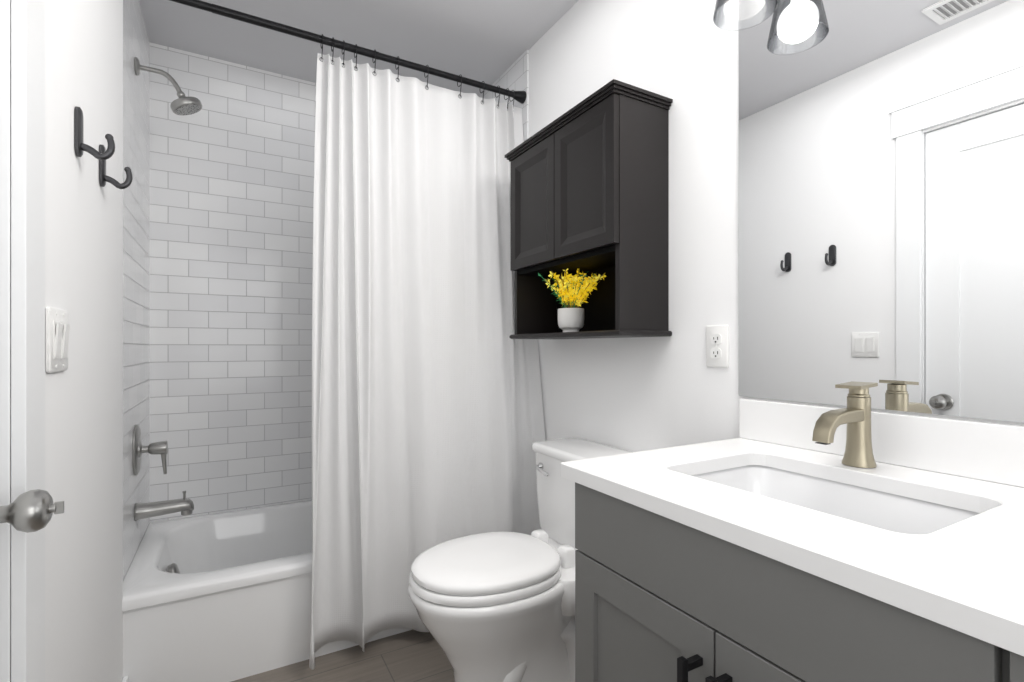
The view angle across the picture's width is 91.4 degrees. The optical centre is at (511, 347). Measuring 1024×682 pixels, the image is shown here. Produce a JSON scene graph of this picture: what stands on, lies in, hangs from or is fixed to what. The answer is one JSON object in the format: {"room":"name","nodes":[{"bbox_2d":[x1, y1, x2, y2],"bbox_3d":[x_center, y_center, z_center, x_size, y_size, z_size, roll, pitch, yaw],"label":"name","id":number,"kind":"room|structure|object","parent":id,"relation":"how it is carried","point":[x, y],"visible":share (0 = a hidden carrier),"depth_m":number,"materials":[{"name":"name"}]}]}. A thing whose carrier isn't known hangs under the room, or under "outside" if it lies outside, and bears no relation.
{"room":"bathroom","nodes":[
{"label":"bathroom","id":0,"kind":"room"},
{"bbox_2d":[0,489,63,532],"bbox_3d":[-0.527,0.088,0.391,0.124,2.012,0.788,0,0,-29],"label":"door knob","id":1,"kind":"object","parent":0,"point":[31,511],"depth_m":0.68,"materials":[{"name":"silver metal"}]},
{"bbox_2d":[10,0,122,681],"bbox_3d":[-0.488,-0.109,0.172,0.120,2.430,3.020,0,0,-29],"label":"wall","id":2,"kind":"structure","parent":0,"point":[83,395],"depth_m":1.11,"materials":[{"name":"white paint"}]},
{"bbox_2d":[0,0,44,681],"bbox_3d":[-0.578,0.021,0.362,0.150,2.170,1.030,0,0,-29],"label":"door frame","id":3,"kind":"structure","parent":2,"relation":"attached to","point":[27,319],"depth_m":0.74,"materials":[{"name":"white"}]},
{"bbox_2d":[46,307,69,372],"bbox_3d":[-0.838,-0.014,0.928,0.013,0.116,0.116,0,0,-29],"label":"switch plate","id":4,"kind":"object","parent":2,"relation":"attached to","point":[57,332],"visible":1,"depth_m":0.90,"materials":[{"name":"white plastic"}]},
{"bbox_2d":[74,106,114,159],"bbox_3d":[-0.887,-0.454,1.067,0.064,0.105,0.033,0,0,-29],"label":"coat hook","id":5,"kind":"object","parent":2,"relation":"attached to","point":[80,146],"visible":1,"depth_m":1.05,"materials":[{"name":"grey metal"}]},
{"bbox_2d":[99,144,132,188],"bbox_3d":[-0.998,-0.454,1.262,0.064,0.105,0.033,0,0,-29],"label":"coat hook","id":6,"kind":"object","parent":2,"relation":"attached to","point":[104,178],"visible":0.98,"depth_m":1.25,"materials":[{"name":"grey metal"}]},
{"bbox_2d":[122,676,128,681],"bbox_3d":[-0.973,1.051,1.166,0.013,0.110,0.808,0,0,-30],"label":"baseboard","id":7,"kind":"structure","parent":2,"relation":"attached to","point":[125,678],"depth_m":1.49,"materials":[{"name":"white wood"}]},
{"bbox_2d":[123,0,149,580],"bbox_3d":[-1.449,-0.109,1.800,0.150,2.430,0.760,0,0,-29],"label":"tiled wall","id":8,"kind":"structure","parent":0,"point":[136,257],"depth_m":1.84,"materials":[{"name":"white tile"}]},
{"bbox_2d":[133,425,167,474],"bbox_3d":[-1.341,0.379,1.861,0.097,0.190,0.120,0,0,-29],"label":"shower valve","id":9,"kind":"object","parent":8,"relation":"attached to","point":[139,448],"visible":1,"depth_m":1.84,"materials":[{"name":"silver metal"}]},
{"bbox_2d":[134,491,193,520],"bbox_3d":[-1.304,0.593,1.882,0.181,0.090,0.070,0,0,-29],"label":"tub spout","id":10,"kind":"object","parent":8,"relation":"attached to","point":[184,506],"visible":1,"depth_m":1.86,"materials":[{"name":"silver metal"}]},
{"bbox_2d":[134,57,201,115],"bbox_3d":[-1.292,-0.979,1.889,0.209,0.173,0.106,0,0,-29],"label":"shower head","id":11,"kind":"object","parent":8,"relation":"attached to","point":[182,104],"visible":1,"depth_m":1.88},
{"bbox_2d":[170,0,525,103],"bbox_3d":[-0.580,-1.124,1.890,1.450,0.051,0.051,0,0,-29],"label":"curtain rod","id":12,"kind":"object","parent":8,"relation":"attached to","point":[520,97],"visible":0.98,"depth_m":1.84,"materials":[{"name":"black metal"}]},
{"bbox_2d":[331,37,333,62],"bbox_3d":[-0.661,-1.095,1.843,0.004,0.093,0.047,0,0,-30],"label":"hook","id":13,"kind":"object","parent":12,"relation":"hanging from","point":[332,50],"depth_m":1.83,"materials":[{"name":"black metal"}]},
{"bbox_2d":[309,53,544,669],"bbox_3d":[-0.284,-0.013,1.901,0.920,2.118,0.273,0,0,-29],"label":"shower curtain","id":14,"kind":"object","parent":13,"relation":"hanging from","point":[428,429],"visible":0.85,"depth_m":1.90,"materials":[{"name":"fabric"}]},
{"bbox_2d":[354,44,356,68],"bbox_3d":[-0.589,-1.095,1.884,0.003,0.093,0.047,0,0,-30],"label":"hook","id":15,"kind":"object","parent":12,"relation":"hanging from","point":[355,44],"depth_m":1.87,"materials":[{"name":"black metal"}]},
{"bbox_2d":[150,42,315,522],"bbox_3d":[-0.978,-0.109,2.572,1.730,2.430,0.120,0,0,-29],"label":"tiled wall","id":16,"kind":"structure","parent":0,"point":[231,208],"depth_m":2.32,"materials":[{"name":"white tile"}]},
{"bbox_2d":[231,630,453,681],"bbox_3d":[-0.048,1.156,0.927,1.730,0.100,3.900,0,0,-29],"label":"floor","id":17,"kind":"structure","parent":0,"point":[412,656],"depth_m":1.74,"materials":[{"name":"grey tile"}]},
{"bbox_2d":[122,500,412,681],"bbox_3d":[-0.749,0.931,2.188,1.450,0.350,0.771,0,0,-29],"label":"bathtub","id":18,"kind":"object","parent":17,"relation":"on","point":[221,597],"visible":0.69,"depth_m":1.70,"materials":[{"name":"white ceramic"}]},
{"bbox_2d":[409,438,632,681],"bbox_3d":[0.042,0.723,1.540,0.724,0.766,0.458,0,0,-29],"label":"toilet","id":19,"kind":"object","parent":17,"relation":"on","point":[494,606],"visible":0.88,"depth_m":1.40,"materials":[{"name":"white ceramic"}]},
{"bbox_2d":[560,398,1023,681],"bbox_3d":[0.685,0.619,0.520,0.614,0.975,1.430,0,0,-29],"label":"bathroom vanity","id":20,"kind":"object","parent":17,"relation":"on","point":[774,542],"visible":1,"depth_m":0.73,"materials":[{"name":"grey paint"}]},
{"bbox_2d":[812,381,877,467],"bbox_3d":[0.636,0.149,0.957,0.163,0.162,0.057,0,0,-29],"label":"faucet","id":21,"kind":"object","parent":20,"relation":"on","point":[855,415],"visible":1,"depth_m":0.96,"materials":[{"name":"beige metal"}]},
{"bbox_2d":[139,0,578,96],"bbox_3d":[-0.048,-1.374,0.927,1.730,0.100,3.900,0,0,-29],"label":"ceiling","id":22,"kind":"structure","parent":0,"point":[490,42],"depth_m":2.10,"materials":[{"name":"white paint"}]},
{"bbox_2d":[480,50,528,140],"bbox_3d":[-0.064,-0.109,2.583,0.128,2.430,0.760,0,0,-29],"label":"tiled wall","id":23,"kind":"structure","parent":0,"point":[514,76],"depth_m":2.29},
{"bbox_2d":[529,0,1023,451],"bbox_3d":[0.870,-0.109,0.940,0.120,2.430,3.020,0,0,-29],"label":"wall","id":24,"kind":"structure","parent":0,"point":[635,394],"depth_m":1.50,"materials":[{"name":"white paint"}]},
{"bbox_2d":[505,79,672,338],"bbox_3d":[0.227,-0.390,1.720,0.230,0.712,0.632,0,0,-29],"label":"upper cabinet","id":25,"kind":"object","parent":24,"relation":"attached to","point":[589,185],"visible":1,"depth_m":1.51,"materials":[{"name":"black wood"}]},
{"bbox_2d":[538,268,605,331],"bbox_3d":[0.205,-0.160,1.750,0.204,0.218,0.246,0,0,-29],"label":"plant","id":26,"kind":"object","parent":25,"relation":"in","point":[574,293],"visible":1,"depth_m":1.73,"materials":[{"name":"yellow plant"}]},
{"bbox_2d":[706,325,728,367],"bbox_3d":[0.557,-0.004,1.361,0.009,0.115,0.070,0,0,-29],"label":"electrical outlet plate","id":27,"kind":"object","parent":24,"relation":"attached to","point":[717,345],"visible":1,"depth_m":1.35,"materials":[{"name":"white plastic"}]},
{"bbox_2d":[713,0,777,30],"bbox_3d":[0.685,-0.919,0.962,0.178,0.270,0.720,0,0,-29],"label":"sconce","id":28,"kind":"object","parent":24,"relation":"attached to","point":[718,7],"visible":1,"depth_m":1.21,"materials":[{"name":"white glass"}]},
{"bbox_2d":[739,0,1023,422],"bbox_3d":[0.947,-0.414,0.675,0.005,1.079,1.442,0,0,-29],"label":"mirror","id":29,"kind":"object","parent":24,"relation":"attached to","point":[881,193],"visible":1,"depth_m":1.01,"materials":[{"name":"silver mirror"}]}
]}

